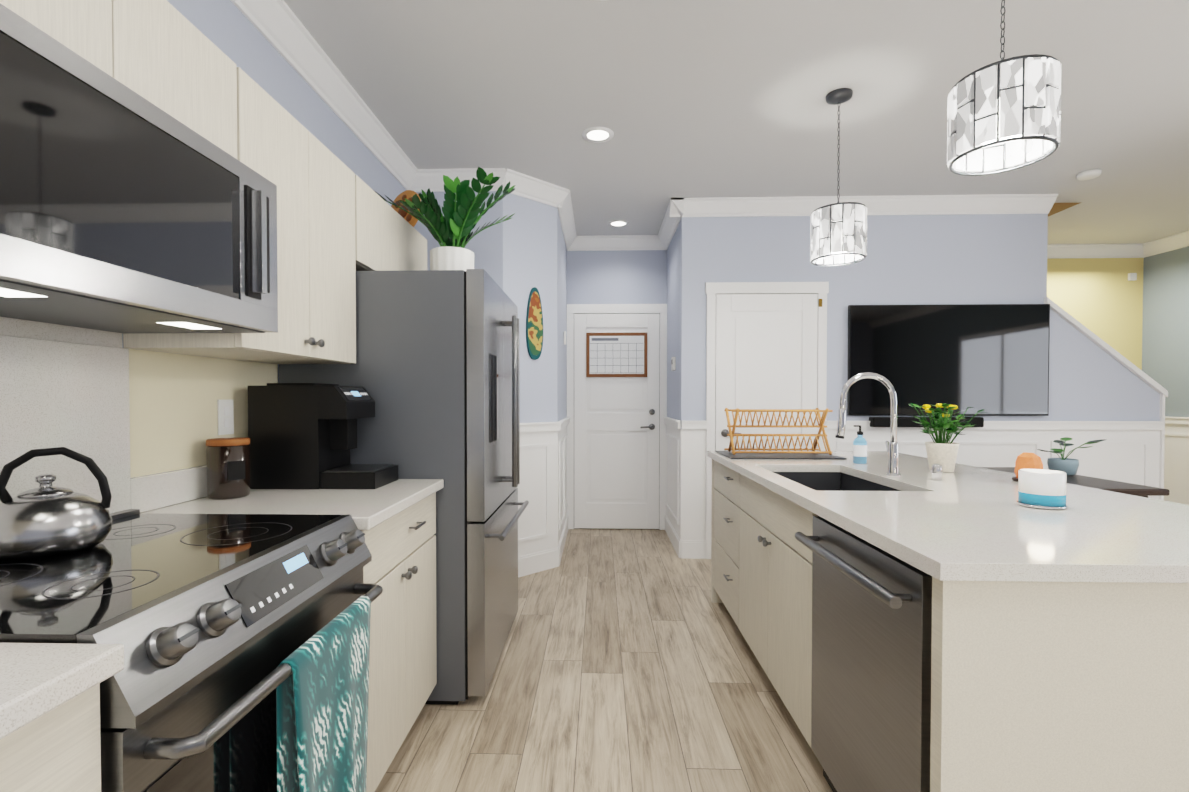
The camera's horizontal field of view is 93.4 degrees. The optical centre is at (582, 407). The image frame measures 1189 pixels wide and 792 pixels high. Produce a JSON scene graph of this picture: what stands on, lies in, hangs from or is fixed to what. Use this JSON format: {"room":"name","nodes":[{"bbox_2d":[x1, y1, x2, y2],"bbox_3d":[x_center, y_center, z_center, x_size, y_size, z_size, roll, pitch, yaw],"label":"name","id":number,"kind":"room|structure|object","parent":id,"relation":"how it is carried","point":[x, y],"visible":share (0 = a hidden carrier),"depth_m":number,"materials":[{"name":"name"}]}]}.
{"room":"kitchen","nodes":[
{"label":"kitchen","id":0,"kind":"room"},
{"bbox_2d":[122,0,405,477],"bbox_3d":[-1.324,-0.147,0.610,0.100,2.740,6.570,0,1,2],"label":"wall","id":1,"kind":"structure","parent":0,"point":[233,33],"depth_m":2.27,"materials":[{"name":"paint"}]},
{"bbox_2d":[0,0,127,86],"bbox_3d":[-1.098,-0.750,0.921,0.328,0.305,0.380,0,1,2],"label":"upper cabinet","id":2,"kind":"object","parent":1,"relation":"attached to","point":[96,31],"depth_m":1.05,"materials":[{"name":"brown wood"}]},
{"bbox_2d":[0,335,206,513],"bbox_3d":[-1.268,0.084,0.430,0.018,0.452,3.605,0,1,2],"label":"backsplash panel","id":3,"kind":"object","parent":1,"relation":"attached to","point":[69,395],"visible":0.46,"depth_m":1.36,"materials":[{"name":"white stone"}]},
{"bbox_2d":[0,317,277,477],"bbox_3d":[-1.278,-0.007,0.436,0.001,0.435,3.620,0,1,2],"label":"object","id":4,"kind":"structure","parent":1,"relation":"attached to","point":[173,398],"depth_m":1.69,"materials":[{"name":"yellow paint"}]},
{"bbox_2d":[217,400,233,434],"bbox_3d":[-1.227,0.032,1.923,0.007,0.120,0.075,0,1,2],"label":"electrical outlet plate","id":5,"kind":"object","parent":4,"relation":"attached to","point":[225,409],"visible":1,"depth_m":1.92,"materials":[{"name":"white plastic"}]},
{"bbox_2d":[128,0,247,165],"bbox_3d":[-1.086,-0.756,1.301,0.328,0.305,0.381,0,1,2],"label":"upper cabinet","id":6,"kind":"object","parent":1,"relation":"attached to","point":[172,64],"depth_m":1.30,"materials":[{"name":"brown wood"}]},
{"bbox_2d":[0,3,277,332],"bbox_3d":[-1.022,-0.388,1.115,0.465,0.394,0.761,0,1,2],"label":"microwave","id":7,"kind":"object","parent":6,"relation":"attached to","point":[124,209],"visible":1,"depth_m":1.01,"materials":[{"name":"silver metal"}]},
{"bbox_2d":[123,76,359,363],"bbox_3d":[-1.069,-0.542,1.857,0.328,0.750,0.710,0,1,2],"label":"upper cabinet","id":8,"kind":"object","parent":1,"relation":"attached to","point":[340,223],"depth_m":1.82,"materials":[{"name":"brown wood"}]},
{"bbox_2d":[230,0,425,191],"bbox_3d":[-1.226,-1.459,0.587,0.095,0.115,6.370,0,1,2],"label":"crown molding","id":9,"kind":"structure","parent":1,"relation":"attached to","point":[281,29],"depth_m":2.54,"materials":[{"name":"white wood"}]},
{"bbox_2d":[360,179,426,270],"bbox_3d":[-1.044,-0.760,2.673,0.328,0.340,0.910,0,1,2],"label":"upper cabinet","id":10,"kind":"object","parent":1,"relation":"attached to","point":[388,242],"depth_m":2.51,"materials":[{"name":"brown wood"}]},
{"bbox_2d":[391,190,420,226],"bbox_3d":[-0.979,-1.067,3.072,0.222,0.258,0.140,0,1,2],"label":"carving","id":11,"kind":"object","parent":10,"relation":"on","point":[411,220],"visible":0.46,"depth_m":3.05,"materials":[{"name":"brown wood"}]},
{"bbox_2d":[414,191,502,289],"bbox_3d":[-0.856,-0.198,3.832,0.640,2.740,0.100,0,1,2],"label":"wall","id":12,"kind":"structure","parent":0,"point":[485,246],"depth_m":3.76,"materials":[{"name":"paint"}]},
{"bbox_2d":[503,193,556,422],"bbox_3d":[-0.397,-0.200,3.973,0.481,2.740,0.099,-1,1,-43],"label":"wall","id":13,"kind":"structure","parent":0,"point":[529,245],"depth_m":3.94,"materials":[{"name":"paint"}]},
{"bbox_2d":[526,287,542,359],"bbox_3d":[-0.338,-0.592,3.940,0.147,0.510,0.014,-1,1,-43],"label":"artwork","id":14,"kind":"object","parent":13,"relation":"attached to","point":[534,328],"visible":1,"depth_m":3.93},
{"bbox_2d":[554,185,577,250],"bbox_3d":[-0.123,-1.524,4.652,0.095,0.115,1.236,0,1,2],"label":"crown molding","id":15,"kind":"structure","parent":13,"relation":"attached to","point":[562,196],"depth_m":4.40,"materials":[{"name":"white wood"}]},
{"bbox_2d":[557,209,566,421],"bbox_3d":[-0.218,-0.212,4.748,0.100,2.740,1.290,0,1,2],"label":"wall","id":16,"kind":"structure","parent":0,"point":[561,329],"depth_m":4.55,"materials":[{"name":"paint"}]},
{"bbox_2d":[375,529,832,791],"bbox_3d":[2.171,1.255,1.742,7.600,0.100,9.000,0,1,2],"label":"floor","id":17,"kind":"structure","parent":0,"point":[628,661],"depth_m":2.27,"materials":[{"name":"laminate"}]},
{"bbox_2d":[0,683,100,791],"bbox_3d":[-0.957,0.787,0.386,0.642,0.880,0.715,0,1,2],"label":"base cabinet","id":18,"kind":"object","parent":17,"relation":"on","point":[57,749],"depth_m":0.67,"materials":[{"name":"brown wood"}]},
{"bbox_2d":[0,479,443,739],"bbox_3d":[-0.941,0.329,0.424,0.672,0.035,3.605,0,1,2],"label":"countertop","id":19,"kind":"structure","parent":18,"relation":"on","point":[37,680],"depth_m":0.72,"materials":[{"name":"white stone"}]},
{"bbox_2d":[206,438,249,498],"bbox_3d":[-1.148,0.195,1.816,0.126,0.187,0.122,0,1,2],"label":"canister","id":20,"kind":"object","parent":19,"relation":"on","point":[228,467],"visible":1,"depth_m":1.77,"materials":[{"name":"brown glass"}]},
{"bbox_2d":[248,383,397,488],"bbox_3d":[-0.947,0.098,2.078,0.445,0.372,0.248,0,1,2],"label":"coffee machine","id":21,"kind":"object","parent":19,"relation":"on","point":[302,435],"visible":1,"depth_m":1.96,"materials":[{"name":"black plastic"}]},
{"bbox_2d":[0,509,382,791],"bbox_3d":[-0.866,0.732,1.128,0.738,0.905,0.761,0,1,2],"label":"range","id":22,"kind":"object","parent":17,"relation":"on","point":[244,639],"visible":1,"depth_m":1.01,"materials":[{"name":"silver metal"}]},
{"bbox_2d":[0,447,112,558],"bbox_3d":[-1.102,0.186,1.144,0.216,0.208,0.208,0,1,2],"label":"kettle","id":23,"kind":"object","parent":22,"relation":"on","point":[46,518],"visible":1,"depth_m":1.10,"materials":[{"name":"silver metal"}]},
{"bbox_2d":[276,596,370,791],"bbox_3d":[-0.524,0.725,1.185,0.059,0.535,0.340,0,1,2],"label":"towel","id":24,"kind":"object","parent":22,"relation":"hanging from","point":[322,702],"depth_m":1.14,"materials":[{"name":"teal fabric"}]},
{"bbox_2d":[361,492,436,791],"bbox_3d":[-0.912,0.763,1.873,0.642,0.880,0.710,0,1,2],"label":"base cabinet","id":25,"kind":"object","parent":17,"relation":"on","point":[402,548],"depth_m":1.81,"materials":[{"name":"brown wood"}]},
{"bbox_2d":[279,269,528,704],"bbox_3d":[-0.754,0.318,2.682,0.894,1.744,0.906,0,1,2],"label":"fridge","id":26,"kind":"object","parent":17,"relation":"on","point":[433,371],"visible":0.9,"depth_m":2.22,"materials":[{"name":"metal"}]},
{"bbox_2d":[373,167,514,270],"bbox_3d":[-0.678,-0.829,2.765,0.701,0.544,0.605,0,1,2],"label":"plant","id":27,"kind":"object","parent":26,"relation":"on","point":[452,228],"visible":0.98,"depth_m":2.66,"materials":[{"name":"green plant"}]},
{"bbox_2d":[708,456,1188,791],"bbox_3d":[1.239,0.757,2.247,1.114,0.880,2.296,0,1,2],"label":"kitchen island","id":28,"kind":"object","parent":17,"relation":"on","point":[905,622],"depth_m":1.11,"materials":[{"name":"beige wood"}]},
{"bbox_2d":[707,452,1188,583],"bbox_3d":[1.276,0.300,2.240,1.100,0.035,2.350,0,1,2],"label":"island countertop","id":29,"kind":"structure","parent":28,"relation":"on","point":[967,526],"depth_m":1.45,"materials":[{"name":"white stone"}]},
{"bbox_2d":[715,408,846,458],"bbox_3d":[1.083,0.135,3.128,0.600,0.264,0.400,0,1,2],"label":"dish rack","id":30,"kind":"object","parent":29,"relation":"on","point":[776,454],"visible":1,"depth_m":3.09,"materials":[{"name":"brown wood"}]},
{"bbox_2d":[853,425,866,463],"bbox_3d":[1.362,0.180,2.751,0.064,0.186,0.064,0,1,2],"label":"soap bottle","id":31,"kind":"object","parent":29,"relation":"on","point":[859,449],"visible":1,"depth_m":2.73,"materials":[{"name":"blue plastic"}]},
{"bbox_2d":[931,464,941,479],"bbox_3d":[1.385,0.251,2.191,0.036,0.062,0.036,0,1,2],"label":"shaker","id":32,"kind":"object","parent":29,"relation":"on","point":[936,471],"visible":1,"depth_m":2.18,"materials":[{"name":"silver metal"}]},
{"bbox_2d":[909,403,987,471],"bbox_3d":[1.584,0.129,2.429,0.286,0.299,0.317,0,1,2],"label":"flower pot","id":33,"kind":"object","parent":29,"relation":"on","point":[942,452],"visible":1,"depth_m":2.41,"materials":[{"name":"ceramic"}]},
{"bbox_2d":[1012,452,1042,481],"bbox_3d":[1.704,0.228,2.140,0.100,0.110,0.100,0,1,2],"label":"rock","id":34,"kind":"object","parent":29,"relation":"on","point":[1025,460],"visible":0.48,"depth_m":2.12,"materials":[{"name":"orange stone"}]},
{"bbox_2d":[1017,469,1067,509],"bbox_3d":[1.354,0.239,1.651,0.116,0.104,0.116,0,1,2],"label":"candle","id":35,"kind":"object","parent":29,"relation":"on","point":[1041,488],"visible":1,"depth_m":1.61,"materials":[{"name":"white wax"}]},
{"bbox_2d":[980,467,1169,497],"bbox_3d":[2.660,0.803,3.486,0.970,0.750,0.970,0,1,2],"label":"table","id":36,"kind":"object","parent":17,"relation":"on","point":[1120,487],"visible":0.08,"depth_m":3.12,"materials":[{"name":"brown wood"}]},
{"bbox_2d":[1037,437,1103,475],"bbox_3d":[3.083,0.312,3.535,0.341,0.228,0.263,-1,1,-31],"label":"plant","id":37,"kind":"object","parent":36,"relation":"on","point":[1069,466],"visible":0.94,"depth_m":3.52,"materials":[{"name":"green plant"}]},
{"bbox_2d":[567,250,666,303],"bbox_3d":[0.320,-0.222,5.327,1.140,2.740,0.100,0,1,2],"label":"wall","id":38,"kind":"structure","parent":0,"point":[621,277],"depth_m":5.26,"materials":[{"name":"paint"}]},
{"bbox_2d":[574,235,653,250],"bbox_3d":[0.307,-1.532,5.210,0.720,0.115,0.095,0,1,2],"label":"crown molding","id":39,"kind":"structure","parent":38,"relation":"attached to","point":[593,242],"depth_m":5.20,"materials":[{"name":"white wood"}]},
{"bbox_2d":[574,313,659,528],"bbox_3d":[0.317,0.131,5.242,0.800,2.022,0.070,0,1,2],"label":"back door","id":40,"kind":"structure","parent":38,"relation":"in","point":[616,452],"depth_m":5.26,"materials":[{"name":"white wood"}]},
{"bbox_2d":[586,333,646,376],"bbox_3d":[0.317,-0.493,5.238,0.570,0.415,0.018,0,1,2],"label":"calendar","id":41,"kind":"object","parent":40,"relation":"attached to","point":[616,354],"visible":1,"depth_m":5.23,"materials":[{"name":"white paper"}]},
{"bbox_2d":[567,304,666,529],"bbox_3d":[0.318,0.089,5.269,0.960,2.120,0.026,0,1,2],"label":"door frame","id":42,"kind":"structure","parent":38,"relation":"attached to","point":[573,309],"depth_m":5.25,"materials":[{"name":"white wood"}]},
{"bbox_2d":[667,222,679,419],"bbox_3d":[0.825,-0.214,4.837,0.100,2.740,0.850,0,1,2],"label":"wall","id":43,"kind":"structure","parent":0,"point":[673,318],"depth_m":4.78,"materials":[{"name":"paint"}]},
{"bbox_2d":[654,214,679,249],"bbox_3d":[0.726,-1.526,4.774,0.095,0.115,0.940,0,1,2],"label":"crown molding","id":44,"kind":"structure","parent":43,"relation":"attached to","point":[662,241],"depth_m":4.92,"materials":[{"name":"white wood"}]},
{"bbox_2d":[671,357,675,370],"bbox_3d":[0.756,-0.366,4.676,0.025,0.110,0.090,0,1,2],"label":"thermostat","id":45,"kind":"object","parent":43,"relation":"attached to","point":[673,363],"visible":1,"depth_m":4.63,"materials":[{"name":"white plastic"}]},
{"bbox_2d":[666,194,1057,219],"bbox_3d":[2.080,-1.517,4.206,2.835,0.115,0.095,0,1,2],"label":"crown molding","id":46,"kind":"structure","parent":43,"relation":"attached to","point":[678,208],"depth_m":4.19,"materials":[{"name":"white wood"}]},
{"bbox_2d":[284,0,1188,243],"bbox_3d":[2.171,-1.584,1.697,7.600,0.100,9.000,0,1,2],"label":"ceiling","id":47,"kind":"structure","parent":0,"point":[699,98],"depth_m":2.76,"materials":[{"name":"white paint"}]},
{"bbox_2d":[582,127,613,142],"bbox_3d":[0.086,-1.555,3.192,0.184,0.006,0.184,0,1,2],"label":"recessed light","id":48,"kind":"object","parent":47,"relation":"in","point":[597,134],"visible":1,"depth_m":3.18,"materials":[{"name":"white plastic"}]},
{"bbox_2d":[608,220,628,226],"bbox_3d":[0.305,-1.581,4.806,0.184,0.006,0.184,0,1,2],"label":"recessed light","id":49,"kind":"object","parent":47,"relation":"in","point":[617,223],"visible":0.94,"depth_m":4.80,"materials":[{"name":"white plastic"}]},
{"bbox_2d":[810,88,866,265],"bbox_3d":[1.271,-1.142,2.782,0.258,0.819,0.254,0,1,2],"label":"pendant light","id":50,"kind":"object","parent":47,"relation":"hanging from","point":[839,238],"visible":1,"depth_m":2.70,"materials":[{"name":"white glass"}]},
{"bbox_2d":[947,0,1060,175],"bbox_3d":[1.182,-1.118,1.575,0.258,0.829,0.254,0,1,2],"label":"pendant light","id":51,"kind":"object","parent":47,"relation":"hanging from","point":[1020,117],"visible":1,"depth_m":1.50,"materials":[{"name":"white glass"}]},
{"bbox_2d":[1076,169,1100,179],"bbox_3d":[3.374,-1.552,3.733,0.124,0.030,0.124,0,1,2],"label":"smoke detector","id":52,"kind":"object","parent":47,"relation":"attached to","point":[1089,174],"visible":1,"depth_m":3.70,"materials":[{"name":"white plastic"}]},
{"bbox_2d":[679,214,1159,420],"bbox_3d":[2.550,-0.205,4.309,3.580,2.740,0.100,0,1,2],"label":"wall","id":53,"kind":"structure","parent":0,"point":[955,259],"depth_m":4.25,"materials":[{"name":"paint"}]},
{"bbox_2d":[705,282,828,558],"bbox_3d":[1.402,0.105,4.286,0.926,2.120,0.026,0,1,2],"label":"door frame","id":54,"kind":"structure","parent":53,"relation":"attached to","point":[713,289],"depth_m":4.27,"materials":[{"name":"white wood"}]},
{"bbox_2d":[715,294,821,450],"bbox_3d":[1.416,0.146,4.258,0.796,2.022,0.070,0,1,2],"label":"closet door","id":55,"kind":"structure","parent":53,"relation":"attached to","point":[766,351],"depth_m":4.27,"materials":[{"name":"white wood"}]},
{"bbox_2d":[517,297,1188,576],"bbox_3d":[2.404,0.212,1.484,6.020,1.995,8.330,0,1,2],"label":"trim","id":56,"kind":"structure","parent":53,"relation":"attached to","point":[1151,453],"depth_m":4.23,"materials":[{"name":"white wood"}]},
{"bbox_2d":[869,417,983,426],"bbox_3d":[2.582,0.108,4.217,0.810,0.075,0.088,0,1,2],"label":"soundbar","id":57,"kind":"object","parent":53,"relation":"attached to","point":[907,421],"visible":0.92,"depth_m":4.18,"materials":[{"name":"black plastic"}]},
{"bbox_2d":[847,304,1049,415],"bbox_3d":[2.751,-0.357,4.226,1.473,0.835,0.045,0,1,2],"label":"wall-mounted tv","id":58,"kind":"object","parent":53,"relation":"attached to","point":[992,359],"visible":0.94,"depth_m":4.20,"materials":[{"name":"black plastic"}]},
{"bbox_2d":[1048,202,1081,216],"bbox_3d":[3.666,-1.506,4.315,0.330,0.140,0.020,0,1,2],"label":"ceiling soffit","id":59,"kind":"structure","parent":0,"point":[1057,208],"depth_m":4.30,"materials":[{"name":"orange wood"}]},
{"bbox_2d":[1047,258,1143,369],"bbox_3d":[3.272,-0.227,5.668,4.740,2.740,0.100,0,1,2],"label":"wall","id":60,"kind":"structure","parent":0,"point":[1102,298],"depth_m":5.55,"materials":[{"name":"yellow paint"}]},
{"bbox_2d":[1047,244,1141,258],"bbox_3d":[4.478,-1.537,5.514,1.880,0.115,0.095,0,1,2],"label":"crown molding","id":61,"kind":"structure","parent":60,"relation":"attached to","point":[1053,250],"depth_m":5.49,"materials":[{"name":"white wood"}]},
{"bbox_2d":[1128,273,1136,280],"bbox_3d":[5.418,-1.290,5.520,0.060,0.070,0.028,0,1,2],"label":"sensor","id":62,"kind":"object","parent":60,"relation":"attached to","point":[1132,276],"visible":0.86,"depth_m":5.51,"materials":[{"name":"white plastic"}]},
{"bbox_2d":[1142,246,1188,416],"bbox_3d":[5.461,-0.158,1.335,0.100,2.740,8.430,0,1,2],"label":"wall","id":63,"kind":"structure","parent":0,"point":[1165,344],"depth_m":5.29,"materials":[{"name":"paint"}]},
{"bbox_2d":[1138,231,1188,257],"bbox_3d":[5.365,-1.472,1.367,0.095,0.115,8.330,0,1,2],"label":"crown molding","id":64,"kind":"structure","parent":63,"relation":"attached to","point":[1180,240],"depth_m":5.26,"materials":[{"name":"white wood"}]}
]}

